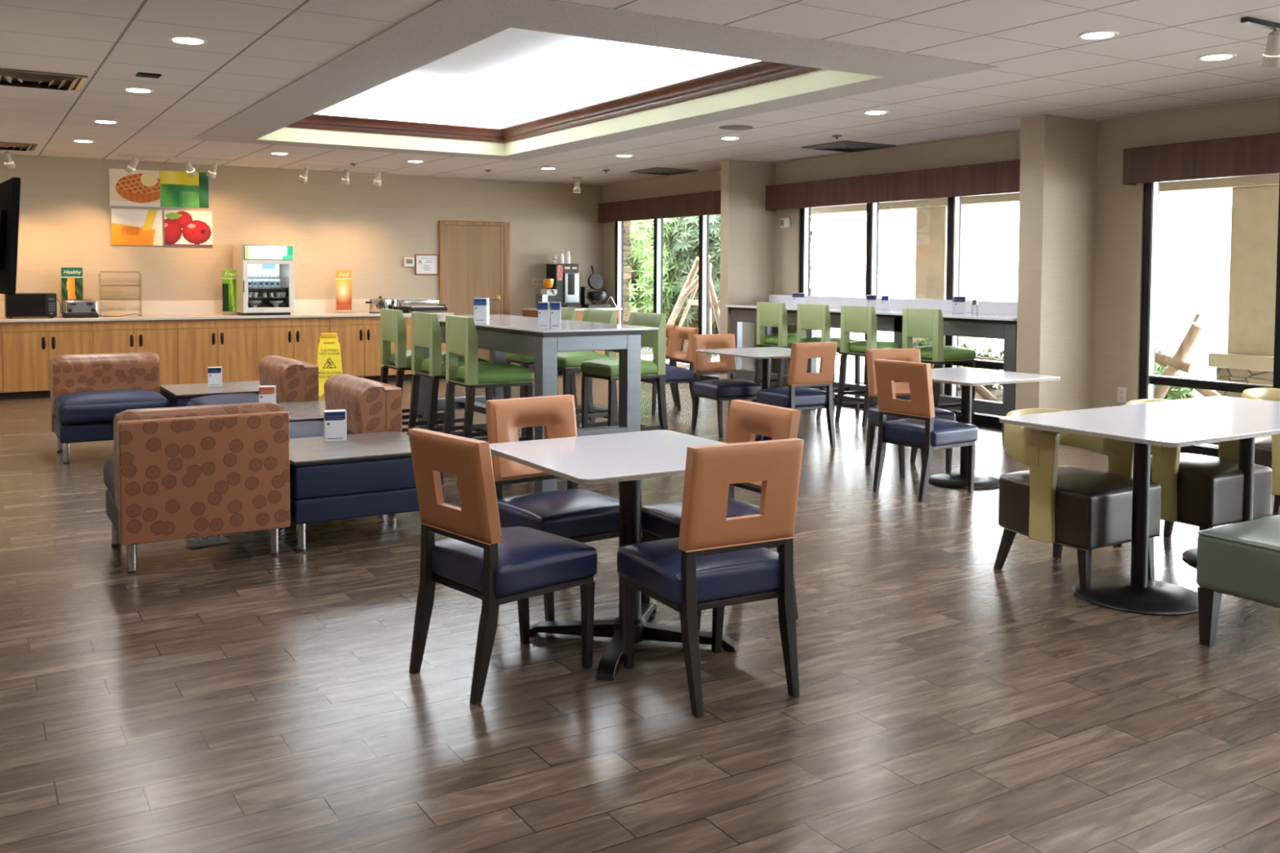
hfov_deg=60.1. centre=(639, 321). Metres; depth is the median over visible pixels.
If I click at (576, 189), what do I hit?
track light
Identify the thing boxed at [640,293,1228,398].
ground
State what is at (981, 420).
baseboard
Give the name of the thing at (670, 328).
dining chair
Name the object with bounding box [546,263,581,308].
coffee machine
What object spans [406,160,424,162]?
recessed light
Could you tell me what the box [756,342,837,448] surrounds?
dining chair
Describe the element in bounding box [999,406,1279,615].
dining table
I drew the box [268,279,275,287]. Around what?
milk carton
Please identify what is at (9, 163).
track light
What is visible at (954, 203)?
window
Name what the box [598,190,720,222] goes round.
valance
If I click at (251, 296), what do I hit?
shelf
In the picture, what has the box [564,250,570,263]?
cup stack
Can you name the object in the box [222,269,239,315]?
sign
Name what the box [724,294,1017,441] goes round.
bar
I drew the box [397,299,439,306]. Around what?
hood
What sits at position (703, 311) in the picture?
window
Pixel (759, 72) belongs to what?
trim
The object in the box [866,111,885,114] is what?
diffuser
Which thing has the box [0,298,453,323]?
countertop
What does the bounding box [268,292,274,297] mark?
tub
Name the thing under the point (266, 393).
napkin dispenser
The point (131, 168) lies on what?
track light
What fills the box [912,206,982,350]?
porch column
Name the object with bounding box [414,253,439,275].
framed certificate
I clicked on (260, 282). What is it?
milk carton
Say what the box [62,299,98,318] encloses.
toaster
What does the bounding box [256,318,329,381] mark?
base cabinet
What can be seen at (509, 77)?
skylight
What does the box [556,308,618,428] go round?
bar stool
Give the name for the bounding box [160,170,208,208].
poster
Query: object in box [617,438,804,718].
dining chair
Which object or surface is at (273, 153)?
diffuser
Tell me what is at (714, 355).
plant
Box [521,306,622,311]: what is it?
countertop
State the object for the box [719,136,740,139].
recessed light
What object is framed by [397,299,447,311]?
griddle
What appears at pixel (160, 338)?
base cabinet
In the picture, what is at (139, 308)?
tray
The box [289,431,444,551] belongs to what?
upholstered bench
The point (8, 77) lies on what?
ceiling vent
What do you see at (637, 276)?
rhododendron shrub
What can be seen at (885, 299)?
box
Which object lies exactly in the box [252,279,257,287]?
milk carton
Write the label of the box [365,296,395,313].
steel pot
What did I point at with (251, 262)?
beverage dispenser
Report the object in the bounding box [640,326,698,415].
dining chair
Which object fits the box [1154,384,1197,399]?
plant
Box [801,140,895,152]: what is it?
ceiling vent
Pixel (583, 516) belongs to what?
dining chair
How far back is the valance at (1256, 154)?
8.27 m
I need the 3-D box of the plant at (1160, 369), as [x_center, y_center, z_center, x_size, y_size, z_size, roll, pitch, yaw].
[5.271,0.625,11.501,0.920,0.773,0.874,-1,3,-32]
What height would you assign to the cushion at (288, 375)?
0.452 m
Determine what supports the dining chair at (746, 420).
on the floor
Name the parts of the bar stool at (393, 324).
leg, backrest, seat frame, leg, seat, leg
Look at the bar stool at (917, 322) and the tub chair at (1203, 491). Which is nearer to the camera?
the tub chair at (1203, 491)
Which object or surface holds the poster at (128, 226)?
attached to the wall at (362, 227)
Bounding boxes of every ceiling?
[0,0,1279,185]
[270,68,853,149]
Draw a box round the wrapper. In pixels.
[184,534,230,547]
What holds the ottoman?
on the floor
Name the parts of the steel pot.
pot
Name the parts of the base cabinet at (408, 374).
rail, cabinet door, cabinet door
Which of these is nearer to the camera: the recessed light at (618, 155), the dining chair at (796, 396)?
the dining chair at (796, 396)
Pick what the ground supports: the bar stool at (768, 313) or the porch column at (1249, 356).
the porch column at (1249, 356)
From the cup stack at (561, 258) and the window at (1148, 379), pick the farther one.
the cup stack at (561, 258)
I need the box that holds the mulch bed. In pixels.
[640,358,1271,445]
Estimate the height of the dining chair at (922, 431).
0.854 m
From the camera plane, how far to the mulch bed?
12.74 m
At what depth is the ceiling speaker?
9.71 m
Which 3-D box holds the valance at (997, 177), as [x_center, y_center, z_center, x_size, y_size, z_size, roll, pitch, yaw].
[2.570,-1.350,11.105,0.150,0.285,4.036,-1,3,-32]
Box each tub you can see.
[252,292,257,297]
[262,292,267,297]
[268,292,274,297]
[275,292,280,297]
[280,292,286,297]
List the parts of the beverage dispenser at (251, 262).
lit panel, header frame, door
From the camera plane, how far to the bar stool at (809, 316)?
10.87 m
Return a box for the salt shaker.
[971,299,977,315]
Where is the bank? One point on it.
(686, 341)
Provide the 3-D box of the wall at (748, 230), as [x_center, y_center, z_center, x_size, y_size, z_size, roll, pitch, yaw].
[1.246,-0.503,12.795,0.670,2.690,0.155,-1,3,-32]
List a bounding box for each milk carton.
[248,279,252,287]
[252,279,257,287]
[257,279,263,287]
[262,279,269,287]
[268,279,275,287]
[274,279,279,287]
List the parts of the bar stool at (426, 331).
leg, backrest, seat frame, leg, seat, leg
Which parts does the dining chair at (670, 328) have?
backrest, leg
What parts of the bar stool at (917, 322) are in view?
backrest, leg, leg, seat, seat frame, leg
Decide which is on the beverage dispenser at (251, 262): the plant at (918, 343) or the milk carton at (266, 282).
the milk carton at (266, 282)
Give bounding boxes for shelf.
[248,296,288,297]
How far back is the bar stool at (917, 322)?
9.54 m
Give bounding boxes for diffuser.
[74,140,92,142]
[96,120,115,123]
[126,88,150,92]
[173,37,203,44]
[272,152,287,154]
[617,155,631,156]
[721,137,737,139]
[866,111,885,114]
[1082,32,1113,39]
[1201,54,1231,60]
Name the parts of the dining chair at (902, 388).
leg, seat frame, cross rail, backrest, leg, seat, leg, leg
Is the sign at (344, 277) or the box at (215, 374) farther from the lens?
the sign at (344, 277)
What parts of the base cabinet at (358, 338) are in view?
cabinet door, rail, door handle, door handle, cabinet door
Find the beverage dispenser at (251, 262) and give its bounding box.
[232,244,294,315]
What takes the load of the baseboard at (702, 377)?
attached to the wall at (1119, 218)
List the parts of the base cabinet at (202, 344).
cabinet door, door handle, rail, door handle, cabinet door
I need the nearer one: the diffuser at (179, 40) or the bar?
the diffuser at (179, 40)
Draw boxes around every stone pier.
[622,220,631,324]
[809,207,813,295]
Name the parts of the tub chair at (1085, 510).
leg, arm post, leg, seat, leg, arm post, leg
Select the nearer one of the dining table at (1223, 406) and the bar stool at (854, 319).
the dining table at (1223, 406)
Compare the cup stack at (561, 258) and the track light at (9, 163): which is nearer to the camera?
the track light at (9, 163)
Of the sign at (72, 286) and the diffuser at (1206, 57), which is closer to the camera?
the diffuser at (1206, 57)
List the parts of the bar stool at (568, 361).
leg, seat frame, seat, leg, backrest, leg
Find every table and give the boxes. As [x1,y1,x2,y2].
[160,380,260,407]
[275,400,325,422]
[404,314,658,493]
[488,430,737,680]
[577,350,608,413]
[695,346,839,441]
[928,367,1060,488]
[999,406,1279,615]
[1120,395,1279,565]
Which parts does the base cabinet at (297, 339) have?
cabinet door, door handle, rail, door handle, cabinet door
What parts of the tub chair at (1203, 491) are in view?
leg, arm post, leg, leg, seat, arm post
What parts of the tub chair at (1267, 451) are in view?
seat, arm post, leg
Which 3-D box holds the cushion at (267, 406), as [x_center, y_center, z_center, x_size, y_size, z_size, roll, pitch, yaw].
[-2.123,0.628,5.342,0.749,0.452,0.165,-1,3,-32]
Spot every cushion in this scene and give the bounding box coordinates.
[51,352,159,415]
[53,389,169,425]
[103,456,115,499]
[113,401,284,508]
[186,393,279,406]
[257,355,305,402]
[288,421,355,438]
[324,373,386,434]
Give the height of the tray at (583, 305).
0.050 m
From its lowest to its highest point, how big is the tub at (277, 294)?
0.059 m
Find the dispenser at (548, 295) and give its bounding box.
[535,278,556,308]
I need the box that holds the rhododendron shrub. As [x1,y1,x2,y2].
[627,219,653,306]
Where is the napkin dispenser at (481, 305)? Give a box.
[473,297,488,322]
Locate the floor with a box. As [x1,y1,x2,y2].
[0,372,1279,852]
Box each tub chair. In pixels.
[993,408,1160,591]
[1113,398,1271,547]
[1241,387,1279,513]
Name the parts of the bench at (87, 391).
panel, leg, leg, seat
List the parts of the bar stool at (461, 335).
leg, backrest, leg, seat frame, seat, leg, leg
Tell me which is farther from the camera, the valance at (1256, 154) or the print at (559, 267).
the print at (559, 267)
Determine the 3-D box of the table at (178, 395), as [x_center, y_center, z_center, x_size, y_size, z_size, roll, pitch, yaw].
[-3.345,0.758,8.847,0.810,0.470,0.820,-1,3,-32]
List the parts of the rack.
panel, panel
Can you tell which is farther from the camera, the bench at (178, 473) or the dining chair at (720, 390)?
the dining chair at (720, 390)
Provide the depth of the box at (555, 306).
6.97 m
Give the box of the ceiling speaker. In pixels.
[719,124,752,129]
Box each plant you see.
[711,333,719,361]
[912,337,944,383]
[958,345,1004,389]
[1154,346,1194,388]
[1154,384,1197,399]
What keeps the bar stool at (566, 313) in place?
on the floor
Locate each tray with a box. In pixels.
[100,271,140,283]
[101,284,141,297]
[101,297,141,311]
[564,304,581,308]
[578,303,610,307]
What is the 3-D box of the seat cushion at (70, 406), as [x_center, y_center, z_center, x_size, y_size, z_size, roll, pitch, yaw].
[-3.987,0.628,8.341,0.747,0.202,0.598,-1,3,-32]
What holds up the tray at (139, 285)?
on the rack
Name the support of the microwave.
on the countertop at (158, 310)
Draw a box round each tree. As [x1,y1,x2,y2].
[622,216,698,353]
[662,213,720,349]
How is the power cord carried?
on the countertop at (158, 310)
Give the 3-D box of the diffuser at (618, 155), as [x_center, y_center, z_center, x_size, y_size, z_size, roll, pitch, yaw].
[-0.173,-1.824,12.144,0.156,0.005,0.156,-1,3,-32]
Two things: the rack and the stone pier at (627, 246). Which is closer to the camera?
the rack
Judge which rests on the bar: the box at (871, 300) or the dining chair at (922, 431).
the box at (871, 300)
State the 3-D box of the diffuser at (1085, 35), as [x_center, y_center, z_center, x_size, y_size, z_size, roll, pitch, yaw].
[2.454,-1.536,5.926,0.156,0.005,0.156,-1,3,-32]
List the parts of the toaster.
panel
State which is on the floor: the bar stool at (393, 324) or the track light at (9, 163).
the bar stool at (393, 324)
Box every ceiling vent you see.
[0,67,88,90]
[0,141,37,151]
[629,167,697,175]
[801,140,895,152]
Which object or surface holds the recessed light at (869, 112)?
in the ceiling at (255, 49)
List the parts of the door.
casing, handle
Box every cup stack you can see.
[558,253,564,263]
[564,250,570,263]
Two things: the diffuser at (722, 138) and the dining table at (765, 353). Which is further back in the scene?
the diffuser at (722, 138)
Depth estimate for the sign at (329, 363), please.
12.51 m
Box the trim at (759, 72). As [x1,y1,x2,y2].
[284,60,822,142]
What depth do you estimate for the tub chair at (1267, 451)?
6.15 m
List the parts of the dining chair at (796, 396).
leg, leg, seat, seat frame, leg, cross rail, backrest, leg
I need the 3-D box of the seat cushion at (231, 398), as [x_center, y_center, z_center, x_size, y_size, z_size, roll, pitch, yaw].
[-2.959,0.644,8.092,0.598,0.202,0.782,-1,3,-32]
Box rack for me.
[98,271,142,317]
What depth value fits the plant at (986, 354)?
13.13 m
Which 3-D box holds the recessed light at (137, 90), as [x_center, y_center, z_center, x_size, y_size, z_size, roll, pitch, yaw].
[-3.586,-1.655,7.903,0.210,0.007,0.210,-1,3,-32]
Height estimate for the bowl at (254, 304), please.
0.085 m
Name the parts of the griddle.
plate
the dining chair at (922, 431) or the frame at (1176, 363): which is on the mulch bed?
the frame at (1176, 363)
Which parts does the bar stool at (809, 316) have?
backrest, leg, seat, leg, leg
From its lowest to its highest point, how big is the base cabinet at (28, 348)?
0.825 m
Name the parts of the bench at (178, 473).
seat, leg, leg, leg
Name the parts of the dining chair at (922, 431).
leg, cross rail, backrest, leg, leg, seat frame, seat, leg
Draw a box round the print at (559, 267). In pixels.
[557,265,562,281]
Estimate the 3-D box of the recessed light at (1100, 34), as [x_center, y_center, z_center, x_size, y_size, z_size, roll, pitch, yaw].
[2.454,-1.537,5.925,0.210,0.007,0.210,-1,3,-32]
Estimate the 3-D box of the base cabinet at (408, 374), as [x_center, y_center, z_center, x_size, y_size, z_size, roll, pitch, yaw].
[-2.942,0.330,14.559,0.692,0.825,0.645,-1,3,-32]
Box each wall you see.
[0,153,602,365]
[602,96,1279,408]
[719,159,775,385]
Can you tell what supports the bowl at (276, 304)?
on the beverage dispenser at (251, 262)
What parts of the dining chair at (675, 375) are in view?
leg, seat frame, seat, leg, cross rail, backrest, leg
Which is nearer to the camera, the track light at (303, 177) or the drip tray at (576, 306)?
the track light at (303, 177)
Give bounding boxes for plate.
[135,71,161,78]
[532,277,542,285]
[1117,386,1126,403]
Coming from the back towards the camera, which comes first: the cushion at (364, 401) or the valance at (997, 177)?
the valance at (997, 177)
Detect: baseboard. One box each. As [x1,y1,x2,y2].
[699,374,719,381]
[834,393,1002,428]
[1180,444,1218,457]
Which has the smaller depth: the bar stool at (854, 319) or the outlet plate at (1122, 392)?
the outlet plate at (1122, 392)
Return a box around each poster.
[108,168,159,207]
[111,208,162,245]
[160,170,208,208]
[164,209,212,246]
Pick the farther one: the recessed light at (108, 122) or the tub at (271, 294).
the tub at (271, 294)
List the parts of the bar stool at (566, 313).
seat, seat frame, leg, backrest, leg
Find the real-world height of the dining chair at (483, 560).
0.854 m
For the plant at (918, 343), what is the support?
on the mulch bed
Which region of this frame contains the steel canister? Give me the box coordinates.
[391,298,397,310]
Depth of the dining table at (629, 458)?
4.13 m
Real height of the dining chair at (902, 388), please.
0.854 m
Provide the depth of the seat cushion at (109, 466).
5.45 m
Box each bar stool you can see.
[380,308,454,431]
[407,311,492,439]
[442,315,533,485]
[506,306,580,437]
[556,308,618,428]
[580,311,668,431]
[751,302,806,402]
[796,303,860,418]
[835,305,898,426]
[899,307,976,425]
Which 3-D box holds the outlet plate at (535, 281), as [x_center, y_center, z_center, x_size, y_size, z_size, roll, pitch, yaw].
[-1.467,-0.576,15.806,0.150,0.110,0.014,-1,3,-32]
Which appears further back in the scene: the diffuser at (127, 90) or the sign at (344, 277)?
the sign at (344, 277)
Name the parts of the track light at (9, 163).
track rail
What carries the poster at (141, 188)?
attached to the wall at (362, 227)
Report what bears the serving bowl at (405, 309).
on the countertop at (158, 310)
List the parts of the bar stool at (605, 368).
leg, leg, seat, seat frame, backrest, leg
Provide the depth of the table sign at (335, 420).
6.06 m
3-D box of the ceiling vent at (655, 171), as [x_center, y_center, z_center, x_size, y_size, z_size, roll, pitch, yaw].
[0.297,-1.890,13.917,0.620,0.028,0.630,-1,3,-32]
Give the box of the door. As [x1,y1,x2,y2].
[439,220,510,360]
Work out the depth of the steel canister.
14.38 m
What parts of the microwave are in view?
door, control panel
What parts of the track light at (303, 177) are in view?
track rail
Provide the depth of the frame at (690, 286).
16.93 m
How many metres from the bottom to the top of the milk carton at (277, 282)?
0.099 m
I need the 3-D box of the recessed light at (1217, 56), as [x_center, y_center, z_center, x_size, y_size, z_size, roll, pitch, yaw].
[3.392,-1.557,6.501,0.210,0.007,0.210,-1,3,-32]
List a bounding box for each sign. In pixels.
[61,267,83,317]
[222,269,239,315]
[316,333,342,395]
[323,409,346,441]
[335,270,353,313]
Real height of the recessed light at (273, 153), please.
0.007 m
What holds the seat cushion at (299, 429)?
on the bench at (371, 406)
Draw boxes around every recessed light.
[71,139,94,142]
[92,120,119,124]
[122,87,154,93]
[167,35,208,44]
[269,151,288,155]
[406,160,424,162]
[540,167,556,169]
[614,154,633,156]
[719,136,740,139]
[862,110,888,114]
[1076,30,1119,39]
[1196,53,1236,60]
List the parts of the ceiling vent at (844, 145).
vent frame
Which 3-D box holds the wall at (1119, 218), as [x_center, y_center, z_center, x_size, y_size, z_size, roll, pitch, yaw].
[4.077,-0.321,8.984,0.160,2.690,17.450,-1,3,-32]
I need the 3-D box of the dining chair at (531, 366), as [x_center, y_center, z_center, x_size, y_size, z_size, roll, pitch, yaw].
[-1.015,0.443,11.896,0.464,0.854,0.510,-1,3,-28]
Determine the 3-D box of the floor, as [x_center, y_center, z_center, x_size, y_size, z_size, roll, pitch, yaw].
[-0.574,1.185,6.195,11.060,0.120,17.850,-1,3,-32]
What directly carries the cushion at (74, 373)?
on the bench at (87, 391)
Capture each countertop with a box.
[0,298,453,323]
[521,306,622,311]
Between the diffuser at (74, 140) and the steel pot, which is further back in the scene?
the steel pot
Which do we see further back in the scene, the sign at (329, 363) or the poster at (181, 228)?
the poster at (181, 228)
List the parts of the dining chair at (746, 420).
leg, leg, seat, seat frame, leg, cross rail, backrest, leg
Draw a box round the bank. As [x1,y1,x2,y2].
[635,251,719,351]
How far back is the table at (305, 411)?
7.41 m
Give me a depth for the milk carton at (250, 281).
13.22 m
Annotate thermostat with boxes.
[403,257,414,266]
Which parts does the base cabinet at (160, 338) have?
cabinet door, door handle, rail, door handle, cabinet door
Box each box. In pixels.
[208,366,222,386]
[537,302,549,328]
[551,302,560,328]
[791,293,804,307]
[866,294,876,311]
[880,295,888,311]
[951,296,965,315]
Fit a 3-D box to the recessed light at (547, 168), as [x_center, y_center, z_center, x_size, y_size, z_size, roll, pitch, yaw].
[-1.133,-1.897,13.666,0.210,0.007,0.210,-1,3,-32]
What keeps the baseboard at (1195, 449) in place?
attached to the wall at (1119, 218)
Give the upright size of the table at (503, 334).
1.050 m
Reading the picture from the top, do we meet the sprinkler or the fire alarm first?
the sprinkler
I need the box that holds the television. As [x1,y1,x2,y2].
[0,177,20,294]
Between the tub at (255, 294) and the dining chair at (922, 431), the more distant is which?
the tub at (255, 294)
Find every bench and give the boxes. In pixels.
[49,352,169,463]
[103,401,290,573]
[186,355,319,406]
[288,373,401,438]
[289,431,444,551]
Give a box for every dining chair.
[408,427,597,705]
[484,394,619,621]
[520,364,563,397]
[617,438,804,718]
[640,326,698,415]
[640,400,800,630]
[648,324,678,406]
[691,333,761,437]
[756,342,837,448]
[865,348,955,477]
[872,359,977,502]
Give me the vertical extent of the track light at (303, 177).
0.221 m
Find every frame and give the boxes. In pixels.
[651,255,719,361]
[929,341,1003,400]
[1154,312,1221,399]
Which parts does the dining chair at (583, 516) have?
leg, backrest, cross rail, leg, seat, seat frame, leg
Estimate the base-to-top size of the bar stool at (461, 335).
1.104 m
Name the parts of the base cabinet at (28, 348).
cabinet door, door handle, rail, door handle, cabinet door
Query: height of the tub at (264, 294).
0.059 m
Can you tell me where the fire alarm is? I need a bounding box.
[779,217,791,228]
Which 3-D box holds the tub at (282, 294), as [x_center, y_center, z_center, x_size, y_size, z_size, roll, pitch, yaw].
[-4.345,-0.333,13.467,0.066,0.059,0.064,-1,3,-32]
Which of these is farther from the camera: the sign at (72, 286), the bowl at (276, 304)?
the bowl at (276, 304)
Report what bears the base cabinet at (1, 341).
on the floor
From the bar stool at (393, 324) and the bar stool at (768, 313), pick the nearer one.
the bar stool at (393, 324)
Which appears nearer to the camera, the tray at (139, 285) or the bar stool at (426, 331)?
the bar stool at (426, 331)
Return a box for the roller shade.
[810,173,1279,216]
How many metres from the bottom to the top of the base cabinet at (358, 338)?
0.825 m
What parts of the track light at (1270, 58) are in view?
track rail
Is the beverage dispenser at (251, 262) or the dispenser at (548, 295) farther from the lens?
the dispenser at (548, 295)
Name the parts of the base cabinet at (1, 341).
cabinet door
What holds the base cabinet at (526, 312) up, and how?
on the floor
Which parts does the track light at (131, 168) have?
track rail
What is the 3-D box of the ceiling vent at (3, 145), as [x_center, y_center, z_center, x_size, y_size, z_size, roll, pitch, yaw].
[-6.601,-1.815,11.411,0.640,0.028,0.640,-1,3,-32]
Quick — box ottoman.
[1196,514,1279,647]
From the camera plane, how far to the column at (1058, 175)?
9.05 m
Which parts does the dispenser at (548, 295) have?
lid, black panel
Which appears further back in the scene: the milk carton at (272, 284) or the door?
the door
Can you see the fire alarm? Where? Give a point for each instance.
(784, 222)
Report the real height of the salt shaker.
0.140 m
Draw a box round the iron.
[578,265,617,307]
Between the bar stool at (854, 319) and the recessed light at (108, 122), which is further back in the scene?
the bar stool at (854, 319)
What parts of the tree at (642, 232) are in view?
stem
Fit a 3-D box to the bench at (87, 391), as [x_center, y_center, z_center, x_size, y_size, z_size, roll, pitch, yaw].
[-4.040,0.632,8.427,0.755,0.752,0.798,-1,3,-32]
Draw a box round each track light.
[0,149,34,168]
[117,153,233,177]
[297,163,391,186]
[573,176,582,193]
[1240,16,1279,67]
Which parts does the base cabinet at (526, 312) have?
cabinet door, cabinet door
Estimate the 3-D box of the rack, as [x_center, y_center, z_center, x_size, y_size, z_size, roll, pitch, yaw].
[-5.958,-0.322,12.663,0.426,0.525,0.262,-1,3,-32]
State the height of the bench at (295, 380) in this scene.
0.752 m
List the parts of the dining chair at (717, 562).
leg, leg, seat, seat frame, leg, cross rail, backrest, leg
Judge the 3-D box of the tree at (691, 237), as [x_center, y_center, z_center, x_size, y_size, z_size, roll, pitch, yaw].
[1.263,-0.985,18.951,1.972,2.932,1.973,-1,3,-32]
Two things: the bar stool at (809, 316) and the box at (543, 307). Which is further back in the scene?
the bar stool at (809, 316)
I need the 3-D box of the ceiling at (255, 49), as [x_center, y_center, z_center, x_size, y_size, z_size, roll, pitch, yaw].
[-0.559,-1.589,6.072,11.060,0.066,17.850,-1,3,-32]
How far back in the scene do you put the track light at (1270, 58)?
5.64 m
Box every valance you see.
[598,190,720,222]
[765,159,1020,211]
[1122,132,1279,185]
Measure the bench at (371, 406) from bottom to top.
0.752 m
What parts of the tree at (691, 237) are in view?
stem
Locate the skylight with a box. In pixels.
[315,27,759,128]
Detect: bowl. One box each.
[248,300,262,307]
[269,300,283,307]
[397,306,411,313]
[542,280,553,288]
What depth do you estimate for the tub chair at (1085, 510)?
4.96 m
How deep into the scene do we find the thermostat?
14.77 m
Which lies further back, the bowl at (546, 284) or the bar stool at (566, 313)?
the bowl at (546, 284)
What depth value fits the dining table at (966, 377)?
7.38 m
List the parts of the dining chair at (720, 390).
leg, backrest, cross rail, leg, seat frame, seat, leg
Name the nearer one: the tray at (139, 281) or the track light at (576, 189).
the tray at (139, 281)
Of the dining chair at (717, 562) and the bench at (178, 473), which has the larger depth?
the bench at (178, 473)
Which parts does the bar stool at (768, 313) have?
leg, backrest, seat frame, leg, seat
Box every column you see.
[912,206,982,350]
[1015,114,1097,410]
[1208,185,1279,397]
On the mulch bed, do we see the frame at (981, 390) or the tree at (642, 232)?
the frame at (981, 390)
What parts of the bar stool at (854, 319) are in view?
leg, seat frame, backrest, leg, seat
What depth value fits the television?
8.29 m
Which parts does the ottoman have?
leg, seat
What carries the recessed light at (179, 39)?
in the ceiling at (255, 49)
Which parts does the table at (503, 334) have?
frame, rail, floor rail, frame, rail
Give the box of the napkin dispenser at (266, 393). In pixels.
[258,385,275,403]
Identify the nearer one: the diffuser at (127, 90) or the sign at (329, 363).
the diffuser at (127, 90)
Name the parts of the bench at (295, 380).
panel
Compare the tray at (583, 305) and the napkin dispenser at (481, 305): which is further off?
the tray at (583, 305)
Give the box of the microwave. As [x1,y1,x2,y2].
[4,293,57,319]
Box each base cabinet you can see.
[0,323,3,399]
[1,322,93,399]
[93,320,177,391]
[177,319,256,384]
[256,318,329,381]
[329,317,397,381]
[404,317,445,380]
[521,306,622,372]
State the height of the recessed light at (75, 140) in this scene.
0.007 m
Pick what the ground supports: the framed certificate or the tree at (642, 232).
the tree at (642, 232)
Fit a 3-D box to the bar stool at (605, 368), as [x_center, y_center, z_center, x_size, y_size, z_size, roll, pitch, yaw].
[-0.103,0.488,8.162,0.551,1.104,0.428,-1,3,-34]
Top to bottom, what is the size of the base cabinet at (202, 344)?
0.825 m
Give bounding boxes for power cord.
[98,313,139,316]
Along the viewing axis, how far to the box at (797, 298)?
11.66 m
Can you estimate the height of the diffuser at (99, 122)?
0.005 m
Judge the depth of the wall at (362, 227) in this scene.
14.07 m
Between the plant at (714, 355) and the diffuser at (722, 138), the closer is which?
the diffuser at (722, 138)
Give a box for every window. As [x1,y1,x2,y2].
[614,213,719,377]
[799,191,1019,417]
[1138,173,1279,448]
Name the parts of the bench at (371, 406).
panel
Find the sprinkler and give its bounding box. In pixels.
[831,134,841,138]
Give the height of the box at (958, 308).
0.165 m
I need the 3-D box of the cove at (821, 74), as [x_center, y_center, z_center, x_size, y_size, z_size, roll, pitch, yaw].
[-1.081,-1.804,8.979,2.720,0.120,5.920,-1,3,-32]
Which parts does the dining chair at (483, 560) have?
leg, backrest, cross rail, leg, seat frame, seat, leg, leg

